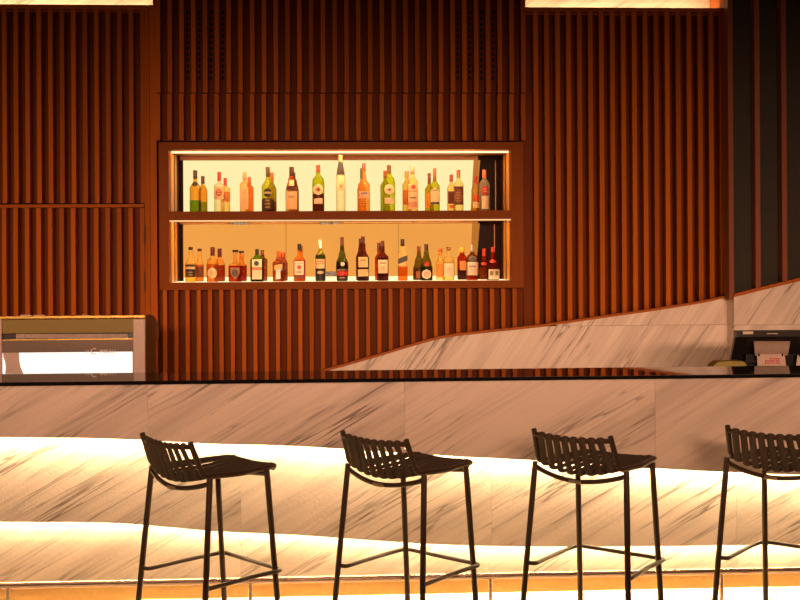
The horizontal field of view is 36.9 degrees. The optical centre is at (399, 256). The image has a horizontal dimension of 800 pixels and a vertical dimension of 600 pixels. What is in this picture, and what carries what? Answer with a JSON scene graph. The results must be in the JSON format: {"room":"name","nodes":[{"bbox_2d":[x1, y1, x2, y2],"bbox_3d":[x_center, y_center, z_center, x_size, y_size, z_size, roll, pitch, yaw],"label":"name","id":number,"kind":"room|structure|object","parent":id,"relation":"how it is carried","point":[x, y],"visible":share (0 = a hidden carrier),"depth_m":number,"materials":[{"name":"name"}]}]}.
{"room":"bar","nodes":[
{"label":"bar","id":0,"kind":"room"},
{"bbox_2d":[0,0,724,371],"bbox_3d":[0.073,-0.440,8.281,7.345,4.200,0.738,0,0,-3],"label":"wall","id":1,"kind":"structure","parent":0,"point":[618,121],"depth_m":7.96,"materials":[{"name":"brown wood"}]},
{"bbox_2d":[0,204,145,319],"bbox_3d":[-2.362,0.362,7.849,1.412,1.414,0.147,0,0,-3],"label":"wall panel","id":2,"kind":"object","parent":1,"relation":"in","point":[56,259],"depth_m":7.83,"materials":[{"name":"brown wood"}]},
{"bbox_2d":[0,0,152,13],"bbox_3d":[-2.328,-1.896,7.965,1.680,0.640,0.350,0,0,-3],"label":"ceiling light","id":3,"kind":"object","parent":1,"relation":"in","point":[64,2],"depth_m":8.11,"materials":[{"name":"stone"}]},
{"bbox_2d":[186,11,223,79],"bbox_3d":[-1.288,-1.399,7.927,0.256,0.454,0.003,0,0,-3],"label":"air vent","id":4,"kind":"object","parent":1,"relation":"in","point":[187,12],"visible":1,"depth_m":7.93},
{"bbox_2d":[159,142,523,289],"bbox_3d":[-0.390,-0.272,8.137,2.389,0.964,0.528,0,0,-3],"label":"shelf","id":5,"kind":"object","parent":1,"relation":"attached to","point":[228,227],"visible":0.95,"depth_m":8.32,"materials":[{"name":"brown wood"}]},
{"bbox_2d":[185,247,195,281],"bbox_3d":[-1.391,0.050,7.977,0.073,0.233,0.074,0,0,-3],"label":"liquor bottle","id":6,"kind":"object","parent":5,"relation":"on","point":[190,270],"visible":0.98,"depth_m":7.95,"materials":[{"name":"clear glass"}]},
{"bbox_2d":[190,170,200,210],"bbox_3d":[-1.361,-0.437,7.980,0.074,0.279,0.074,0,0,-3],"label":"liquor bottle","id":7,"kind":"object","parent":5,"relation":"on","point":[195,205],"visible":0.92,"depth_m":7.96,"materials":[{"name":"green glass"}]},
{"bbox_2d":[196,248,203,280],"bbox_3d":[-1.363,0.054,8.169,0.054,0.224,0.055,0,0,-3],"label":"liquor bottle","id":8,"kind":"object","parent":5,"relation":"on","point":[199,267],"visible":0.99,"depth_m":8.15,"materials":[{"name":"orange glass"}]},
{"bbox_2d":[198,176,206,210],"bbox_3d":[-1.342,-0.424,8.171,0.060,0.254,0.060,0,0,-3],"label":"liquor bottle","id":9,"kind":"object","parent":5,"relation":"on","point":[203,204],"visible":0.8,"depth_m":8.16,"materials":[{"name":"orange glass"}]},
{"bbox_2d":[206,247,218,281],"bbox_3d":[-1.246,0.049,7.985,0.082,0.232,0.084,0,0,-3],"label":"liquor bottle","id":10,"kind":"object","parent":5,"relation":"on","point":[212,270],"visible":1,"depth_m":7.95,"materials":[{"name":"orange glass"}]},
{"bbox_2d":[214,172,223,198],"bbox_3d":[-1.203,-0.432,7.987,0.069,0.268,0.071,0,0,-3],"label":"liquor bottle","id":11,"kind":"object","parent":5,"relation":"on","point":[218,190],"visible":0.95,"depth_m":7.96,"materials":[{"name":"clear glass"}]},
{"bbox_2d":[217,248,224,280],"bbox_3d":[-1.228,0.054,8.177,0.070,0.223,0.070,0,0,-3],"label":"liquor bottle","id":12,"kind":"object","parent":5,"relation":"on","point":[221,267],"visible":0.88,"depth_m":8.16,"materials":[{"name":"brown glass"}]},
{"bbox_2d":[222,178,229,201],"bbox_3d":[-1.190,-0.418,8.179,0.065,0.240,0.066,0,0,-3],"label":"liquor bottle","id":13,"kind":"object","parent":5,"relation":"on","point":[226,194],"visible":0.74,"depth_m":8.15,"materials":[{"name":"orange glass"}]},
{"bbox_2d":[228,250,241,281],"bbox_3d":[-1.096,0.058,7.993,0.088,0.212,0.090,0,0,-3],"label":"liquor bottle","id":14,"kind":"object","parent":5,"relation":"on","point":[234,271],"visible":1,"depth_m":7.95,"materials":[{"name":"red glass"}]},
{"bbox_2d":[237,251,246,280],"bbox_3d":[-1.081,0.061,8.185,0.068,0.207,0.068,0,0,-3],"label":"liquor bottle","id":15,"kind":"object","parent":5,"relation":"on","point":[244,267],"visible":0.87,"depth_m":8.15,"materials":[{"name":"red glass"}]},
{"bbox_2d":[240,172,249,210],"bbox_3d":[-1.035,-0.433,7.996,0.063,0.267,0.064,0,0,-3],"label":"liquor bottle","id":16,"kind":"object","parent":5,"relation":"on","point":[244,189],"visible":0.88,"depth_m":7.97,"materials":[{"name":"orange glass"}]},
{"bbox_2d":[245,177,253,210],"bbox_3d":[-1.028,-0.422,8.188,0.055,0.247,0.055,0,0,-3],"label":"liquor bottle","id":17,"kind":"object","parent":5,"relation":"on","point":[248,178],"visible":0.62,"depth_m":8.16,"materials":[{"name":"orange glass"}]},
{"bbox_2d":[250,249,263,281],"bbox_3d":[-0.952,0.055,8.000,0.088,0.217,0.057,0,0,-3],"label":"liquor bottle","id":18,"kind":"object","parent":5,"relation":"on","point":[256,263],"visible":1,"depth_m":7.97,"materials":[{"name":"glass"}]},
{"bbox_2d":[260,250,266,280],"bbox_3d":[-0.940,0.058,8.192,0.067,0.211,0.042,0,0,-3],"label":"liquor bottle","id":19,"kind":"object","parent":5,"relation":"on","point":[261,251],"visible":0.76,"depth_m":8.18,"materials":[{"name":"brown glass"}]},
{"bbox_2d":[262,167,273,210],"bbox_3d":[-0.881,-0.450,8.004,0.082,0.300,0.084,0,0,-3],"label":"liquor bottle","id":20,"kind":"object","parent":5,"relation":"on","point":[267,203],"visible":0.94,"depth_m":7.97,"materials":[{"name":"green glass"}]},
{"bbox_2d":[267,172,276,210],"bbox_3d":[-0.875,-0.439,8.196,0.062,0.277,0.062,0,0,-3],"label":"liquor bottle","id":21,"kind":"object","parent":5,"relation":"on","point":[270,186],"visible":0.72,"depth_m":8.18,"materials":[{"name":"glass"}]},
{"bbox_2d":[273,251,284,281],"bbox_3d":[-0.808,0.061,8.008,0.081,0.204,0.068,0,0,-3],"label":"liquor bottle","id":22,"kind":"object","parent":5,"relation":"on","point":[278,264],"visible":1,"depth_m":7.98,"materials":[{"name":"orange glass"}]},
{"bbox_2d":[281,252,287,280],"bbox_3d":[-0.798,0.064,8.199,0.060,0.197,0.049,0,0,-3],"label":"liquor bottle","id":23,"kind":"object","parent":5,"relation":"on","point":[282,253],"visible":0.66,"depth_m":8.18,"materials":[{"name":"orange glass"}]},
{"bbox_2d":[286,167,296,208],"bbox_3d":[-0.723,-0.451,8.012,0.082,0.300,0.084,0,0,-3],"label":"liquor bottle","id":24,"kind":"object","parent":5,"relation":"on","point":[291,188],"visible":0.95,"depth_m":7.98,"materials":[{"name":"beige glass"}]},
{"bbox_2d":[289,172,298,210],"bbox_3d":[-0.727,-0.439,8.203,0.071,0.277,0.071,0,0,-3],"label":"liquor bottle","id":25,"kind":"object","parent":5,"relation":"on","point":[297,209],"visible":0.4,"depth_m":8.19,"materials":[{"name":"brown glass"}]},
{"bbox_2d":[294,244,305,280],"bbox_3d":[-0.671,0.037,8.015,0.078,0.250,0.066,0,0,-3],"label":"liquor bottle","id":26,"kind":"object","parent":5,"relation":"on","point":[299,265],"visible":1,"depth_m":7.98,"materials":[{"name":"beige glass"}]},
{"bbox_2d":[312,165,323,210],"bbox_3d":[-0.546,-0.458,8.021,0.081,0.312,0.083,0,0,-3],"label":"liquor bottle","id":27,"kind":"object","parent":5,"relation":"on","point":[317,190],"visible":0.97,"depth_m":7.99,"materials":[{"name":"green glass"}]},
{"bbox_2d":[315,239,325,280],"bbox_3d":[-0.532,0.021,8.022,0.068,0.280,0.069,0,0,-3],"label":"liquor bottle","id":28,"kind":"object","parent":5,"relation":"on","point":[320,262],"visible":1,"depth_m":8.00,"materials":[{"name":"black glass"}]},
{"bbox_2d":[171,151,507,152],"bbox_3d":[-0.392,-0.697,7.983,2.240,0.012,0.011,0,0,-3],"label":"light","id":29,"kind":"object","parent":5,"relation":"attached to","point":[171,151],"depth_m":7.98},
{"bbox_2d":[336,155,344,189],"bbox_3d":[-0.397,-0.493,8.030,0.065,0.380,0.066,0,0,-3],"label":"liquor bottle","id":30,"kind":"object","parent":5,"relation":"on","point":[340,180],"visible":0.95,"depth_m":8.01,"materials":[{"name":"clear glass"}]},
{"bbox_2d":[170,219,510,221],"bbox_3d":[-0.385,-0.241,7.894,2.240,0.008,0.018,0,0,-3],"label":"light","id":31,"kind":"object","parent":5,"relation":"attached to","point":[171,220],"depth_m":7.87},
{"bbox_2d":[177,276,504,281],"bbox_3d":[-0.396,0.154,8.160,2.242,0.036,0.396,0,0,-3],"label":"light","id":32,"kind":"object","parent":5,"relation":"on","point":[179,278],"depth_m":8.32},
{"bbox_2d":[336,237,347,280],"bbox_3d":[-0.387,0.013,8.030,0.082,0.294,0.084,0,0,-3],"label":"liquor bottle","id":33,"kind":"object","parent":5,"relation":"on","point":[341,263],"visible":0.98,"depth_m":8.00,"materials":[{"name":"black glass"}]},
{"bbox_2d":[356,239,360,279],"bbox_3d":[-0.271,0.017,8.227,0.063,0.286,0.063,0,0,-3],"label":"liquor bottle","id":34,"kind":"object","parent":5,"relation":"on","point":[359,239],"visible":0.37,"depth_m":8.21,"materials":[{"name":"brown glass"}]},
{"bbox_2d":[357,168,365,210],"bbox_3d":[-0.263,-0.456,8.228,0.060,0.305,0.060,0,0,-3],"label":"liquor bottle","id":35,"kind":"object","parent":5,"relation":"on","point":[361,172],"visible":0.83,"depth_m":8.22,"materials":[{"name":"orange glass"}]},
{"bbox_2d":[357,236,368,280],"bbox_3d":[-0.248,0.011,8.037,0.080,0.298,0.081,0,0,-3],"label":"liquor bottle","id":36,"kind":"object","parent":5,"relation":"on","point":[362,258],"visible":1,"depth_m":8.01,"materials":[{"name":"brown glass"}]},
{"bbox_2d":[359,163,369,204],"bbox_3d":[-0.242,-0.467,8.037,0.080,0.326,0.082,0,0,-3],"label":"liquor bottle","id":37,"kind":"object","parent":5,"relation":"on","point":[362,194],"visible":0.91,"depth_m":8.01,"materials":[{"name":"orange glass"}]},
{"bbox_2d":[375,243,380,279],"bbox_3d":[-0.144,0.030,8.234,0.057,0.258,0.057,0,0,-3],"label":"liquor bottle","id":38,"kind":"object","parent":5,"relation":"on","point":[378,244],"visible":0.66,"depth_m":8.22,"materials":[{"name":"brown glass"}]},
{"bbox_2d":[377,241,388,280],"bbox_3d":[-0.116,0.025,8.044,0.077,0.267,0.079,0,0,-3],"label":"liquor bottle","id":39,"kind":"object","parent":5,"relation":"on","point":[382,258],"visible":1,"depth_m":8.02,"materials":[{"name":"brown glass"}]},
{"bbox_2d":[380,171,389,210],"bbox_3d":[-0.101,-0.448,8.236,0.067,0.287,0.067,0,0,-3],"label":"liquor bottle","id":40,"kind":"object","parent":5,"relation":"on","point":[387,206],"visible":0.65,"depth_m":8.21,"materials":[{"name":"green glass"}]},
{"bbox_2d":[383,165,394,210],"bbox_3d":[-0.073,-0.460,8.046,0.083,0.311,0.085,0,0,-3],"label":"liquor bottle","id":41,"kind":"object","parent":5,"relation":"on","point":[389,189],"visible":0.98,"depth_m":8.02,"materials":[{"name":"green glass"}]},
{"bbox_2d":[398,239,407,280],"bbox_3d":[0.018,0.019,8.051,0.063,0.279,0.065,0,0,-3],"label":"liquor bottle","id":42,"kind":"object","parent":5,"relation":"on","point":[402,270],"visible":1,"depth_m":8.02,"materials":[{"name":"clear glass"}]},
{"bbox_2d":[402,171,410,210],"bbox_3d":[0.048,-0.447,8.243,0.063,0.283,0.064,0,0,-3],"label":"liquor bottle","id":43,"kind":"object","parent":5,"relation":"on","point":[405,192],"visible":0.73,"depth_m":8.22,"materials":[{"name":"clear glass"}]},
{"bbox_2d":[408,166,417,208],"bbox_3d":[0.085,-0.458,8.055,0.072,0.305,0.074,0,0,-3],"label":"liquor bottle","id":44,"kind":"object","parent":5,"relation":"on","point":[412,188],"visible":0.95,"depth_m":8.02,"materials":[{"name":"clear glass"}]},
{"bbox_2d":[413,246,421,279],"bbox_3d":[0.130,0.041,8.248,0.082,0.233,0.083,0,0,-3],"label":"liquor bottle","id":45,"kind":"object","parent":5,"relation":"on","point":[416,269],"visible":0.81,"depth_m":8.22,"materials":[{"name":"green glass"}]},
{"bbox_2d":[420,244,432,280],"bbox_3d":[0.177,0.035,8.060,0.083,0.244,0.084,0,0,-3],"label":"liquor bottle","id":46,"kind":"object","parent":5,"relation":"on","point":[426,269],"visible":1,"depth_m":8.03,"materials":[{"name":"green glass"}]},
{"bbox_2d":[425,173,433,210],"bbox_3d":[0.202,-0.441,8.252,0.060,0.270,0.061,0,0,-3],"label":"liquor bottle","id":47,"kind":"object","parent":5,"relation":"on","point":[427,189],"visible":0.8,"depth_m":8.23,"materials":[{"name":"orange glass"}]},
{"bbox_2d":[430,168,439,210],"bbox_3d":[0.233,-0.452,8.063,0.067,0.290,0.068,0,0,-3],"label":"liquor bottle","id":48,"kind":"object","parent":5,"relation":"on","point":[434,193],"visible":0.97,"depth_m":8.04,"materials":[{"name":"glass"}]},
{"bbox_2d":[437,248,443,276],"bbox_3d":[0.278,0.049,8.255,0.060,0.216,0.061,0,0,-3],"label":"liquor bottle","id":49,"kind":"object","parent":5,"relation":"on","point":[440,267],"visible":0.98,"depth_m":8.23,"materials":[{"name":"clear glass"}]},
{"bbox_2d":[444,247,454,279],"bbox_3d":[0.326,0.044,8.067,0.079,0.224,0.080,0,0,-3],"label":"liquor bottle","id":50,"kind":"object","parent":5,"relation":"on","point":[448,267],"visible":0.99,"depth_m":8.03,"materials":[{"name":"clear glass"}]},
{"bbox_2d":[448,175,453,207],"bbox_3d":[0.353,-0.437,8.260,0.058,0.260,0.058,0,0,-3],"label":"liquor bottle","id":51,"kind":"object","parent":5,"relation":"on","point":[450,193],"visible":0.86,"depth_m":8.23,"materials":[{"name":"clear glass"}]},
{"bbox_2d":[454,170,462,204],"bbox_3d":[0.394,-0.446,8.071,0.067,0.278,0.069,0,0,-3],"label":"liquor bottle","id":52,"kind":"object","parent":5,"relation":"on","point":[458,190],"visible":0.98,"depth_m":8.04,"materials":[{"name":"clear glass"}]},
{"bbox_2d":[455,190,461,202],"bbox_3d":[0.394,-0.404,8.041,0.046,0.084,0.009,0,0,0],"label":"print","id":53,"kind":"object","parent":52,"relation":"attached to","point":[458,193],"depth_m":8.04,"materials":[{"name":"paper"}]},
{"bbox_2d":[457,247,466,279],"bbox_3d":[0.428,0.043,8.263,0.063,0.225,0.064,0,0,-3],"label":"liquor bottle","id":54,"kind":"object","parent":5,"relation":"on","point":[461,259],"visible":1,"depth_m":8.23,"materials":[{"name":"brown glass"}]},
{"bbox_2d":[466,245,477,279],"bbox_3d":[0.485,0.036,8.076,0.083,0.239,0.084,0,0,-3],"label":"liquor bottle","id":55,"kind":"object","parent":5,"relation":"on","point":[471,260],"visible":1,"depth_m":8.04,"materials":[{"name":"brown glass"}]},
{"bbox_2d":[473,176,478,207],"bbox_3d":[0.522,-0.433,8.268,0.060,0.250,0.061,0,0,-3],"label":"liquor bottle","id":56,"kind":"object","parent":5,"relation":"on","point":[475,197],"visible":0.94,"depth_m":8.24,"materials":[{"name":"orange glass"}]},
{"bbox_2d":[479,248,487,279],"bbox_3d":[0.580,0.048,8.272,0.068,0.213,0.068,0,0,-3],"label":"liquor bottle","id":57,"kind":"object","parent":5,"relation":"on","point":[482,271],"visible":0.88,"depth_m":8.25,"materials":[{"name":"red glass"}]},
{"bbox_2d":[482,170,487,208],"bbox_3d":[0.569,-0.447,8.080,0.072,0.278,0.074,0,0,-3],"label":"liquor bottle","id":58,"kind":"object","parent":5,"relation":"on","point":[484,188],"visible":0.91,"depth_m":8.05,"materials":[{"name":"clear glass"}]},
{"bbox_2d":[486,247,499,279],"bbox_3d":[0.626,0.044,8.083,0.094,0.222,0.095,0,0,-3],"label":"liquor bottle","id":59,"kind":"object","parent":5,"relation":"on","point":[492,270],"visible":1,"depth_m":8.05,"materials":[{"name":"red glass"}]},
{"bbox_2d":[456,11,494,79],"bbox_3d":[0.503,-1.415,8.021,0.261,0.460,0.003,0,0,-3],"label":"air vent","id":60,"kind":"object","parent":1,"relation":"in","point":[457,12],"visible":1,"depth_m":8.02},
{"bbox_2d":[519,0,720,16],"bbox_3d":[1.489,-1.917,8.165,1.583,0.640,0.350,0,0,-3],"label":"light","id":61,"kind":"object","parent":1,"relation":"in","point":[528,3],"depth_m":8.30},
{"bbox_2d":[328,281,799,370],"bbox_3d":[1.220,0.698,7.883,3.746,1.309,0.178,0,0,-3],"label":"stone wall","id":62,"kind":"structure","parent":0,"point":[696,335],"depth_m":7.92,"materials":[{"name":"stone"}]},
{"bbox_2d":[318,295,724,370],"bbox_3d":[0.773,0.521,7.923,2.859,0.531,0.046,0,0,-3],"label":"trim","id":63,"kind":"structure","parent":62,"relation":"attached to","point":[722,296],"depth_m":7.91,"materials":[{"name":"brown wood"}]},
{"bbox_2d":[733,277,799,296],"bbox_3d":[2.634,0.137,7.896,0.910,0.246,0.066,0,0,-3],"label":"trim","id":64,"kind":"structure","parent":62,"relation":"attached to","point":[796,279],"depth_m":7.85,"materials":[{"name":"brown wood"}]},
{"bbox_2d":[396,591,799,599],"bbox_3d":[0.071,1.685,3.608,10.500,0.050,11.200,0,0,-3],"label":"floor","id":65,"kind":"structure","parent":0,"point":[784,595],"depth_m":5.83,"materials":[{"name":"stone"}]},
{"bbox_2d":[136,432,281,599],"bbox_3d":[-0.798,1.198,5.024,0.487,0.934,0.543,0,0,-43],"label":"bar stool","id":66,"kind":"object","parent":65,"relation":"on","point":[221,466],"visible":1,"depth_m":5.00,"materials":[{"name":"metal"}]},
{"bbox_2d":[0,366,799,599],"bbox_3d":[0.084,1.110,5.766,4.763,1.099,0.412,0,0,-3],"label":"bar counter","id":67,"kind":"object","parent":65,"relation":"on","point":[74,464],"depth_m":5.64,"materials":[{"name":"beige stone"}]},
{"bbox_2d":[0,366,799,385],"bbox_3d":[0.074,0.569,5.766,4.628,0.017,0.412,0,0,-3],"label":"countertop","id":68,"kind":"structure","parent":67,"relation":"on","point":[338,376],"depth_m":5.67,"materials":[{"name":"black stone"}]},
{"bbox_2d":[0,566,799,599],"bbox_3d":[0.093,1.557,5.512,4.628,0.204,0.056,0,0,-3],"label":"rail","id":69,"kind":"object","parent":65,"relation":"on","point":[791,569],"visible":0.8,"depth_m":5.49,"materials":[{"name":"metal"}]},
{"bbox_2d":[332,430,479,599],"bbox_3d":[0.036,1.193,5.067,0.543,0.934,0.487,0,0,42],"label":"bar stool","id":70,"kind":"object","parent":65,"relation":"on","point":[416,463],"visible":1,"depth_m":5.03,"materials":[{"name":"metal"}]},
{"bbox_2d":[520,428,664,599],"bbox_3d":[0.838,1.188,5.117,0.543,0.934,0.487,0,0,38],"label":"bar stool","id":71,"kind":"object","parent":65,"relation":"on","point":[611,462],"visible":1,"depth_m":5.05,"materials":[{"name":"metal"}]},
{"bbox_2d":[712,425,799,599],"bbox_3d":[1.675,1.183,5.171,0.543,0.934,0.487,0,0,40],"label":"bar stool","id":72,"kind":"object","parent":65,"relation":"on","point":[762,451],"visible":1,"depth_m":5.14,"materials":[{"name":"metal"}]},
{"bbox_3d":[0.033,1.230,6.620,4.628,0.860,1.100,0,0,-3],"label":"floor","id":73,"kind":"structure","parent":65,"relation":"on","visible":0},
{"bbox_2d":[0,314,158,373],"bbox_3d":[-1.895,0.598,6.712,1.015,0.573,0.500,0,0,-3],"label":"coffee machine","id":74,"kind":"object","parent":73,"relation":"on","point":[29,344],"visible":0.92,"depth_m":6.48,"materials":[{"name":"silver metal"}]},
{"bbox_2d":[707,360,745,366],"bbox_3d":[1.722,0.667,6.319,0.182,0.244,0.100,0,0,-3],"label":"storage box","id":75,"kind":"object","parent":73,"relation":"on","point":[714,362],"visible":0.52,"depth_m":6.27,"materials":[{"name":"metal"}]},
{"bbox_2d":[729,330,799,365],"bbox_3d":[2.178,0.592,6.643,0.816,0.389,0.280,0,0,-3],"label":"terminal","id":76,"kind":"object","parent":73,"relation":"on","point":[742,349],"visible":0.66,"depth_m":6.52,"materials":[{"name":"plastic"}]},
{"bbox_2d":[754,341,789,355],"bbox_3d":[2.015,0.495,6.494,0.207,0.078,0.024,0,0,-3],"label":"paper","id":77,"kind":"object","parent":76,"relation":"attached to","point":[761,347],"visible":1,"depth_m":6.49,"materials":[{"name":"white paper"}]},
{"bbox_2d":[757,353,785,365],"bbox_3d":[2.005,0.654,6.478,0.171,0.267,0.019,0,0,-3],"label":"menu card","id":78,"kind":"object","parent":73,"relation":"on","point":[762,359],"visible":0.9,"depth_m":6.48,"materials":[{"name":"paper"}]},
{"bbox_2d":[765,358,779,363],"bbox_3d":[2.010,0.561,6.477,0.082,0.031,0.001,0,0,-3],"label":"print","id":79,"kind":"object","parent":78,"relation":"on","point":[767,360],"depth_m":6.48},
{"bbox_2d":[796,353,799,365],"bbox_3d":[2.223,0.654,6.489,0.170,0.265,0.019,0,0,-3],"label":"menu card","id":80,"kind":"object","parent":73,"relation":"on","point":[798,355],"visible":0.68,"depth_m":6.49,"materials":[{"name":"paper"}]},
{"bbox_2d":[723,0,799,299],"bbox_3d":[2.640,-0.329,7.945,0.985,3.348,0.128,0,0,-3],"label":"wall","id":81,"kind":"structure","parent":0,"point":[762,37],"depth_m":7.94,"materials":[{"name":"grey wood"}]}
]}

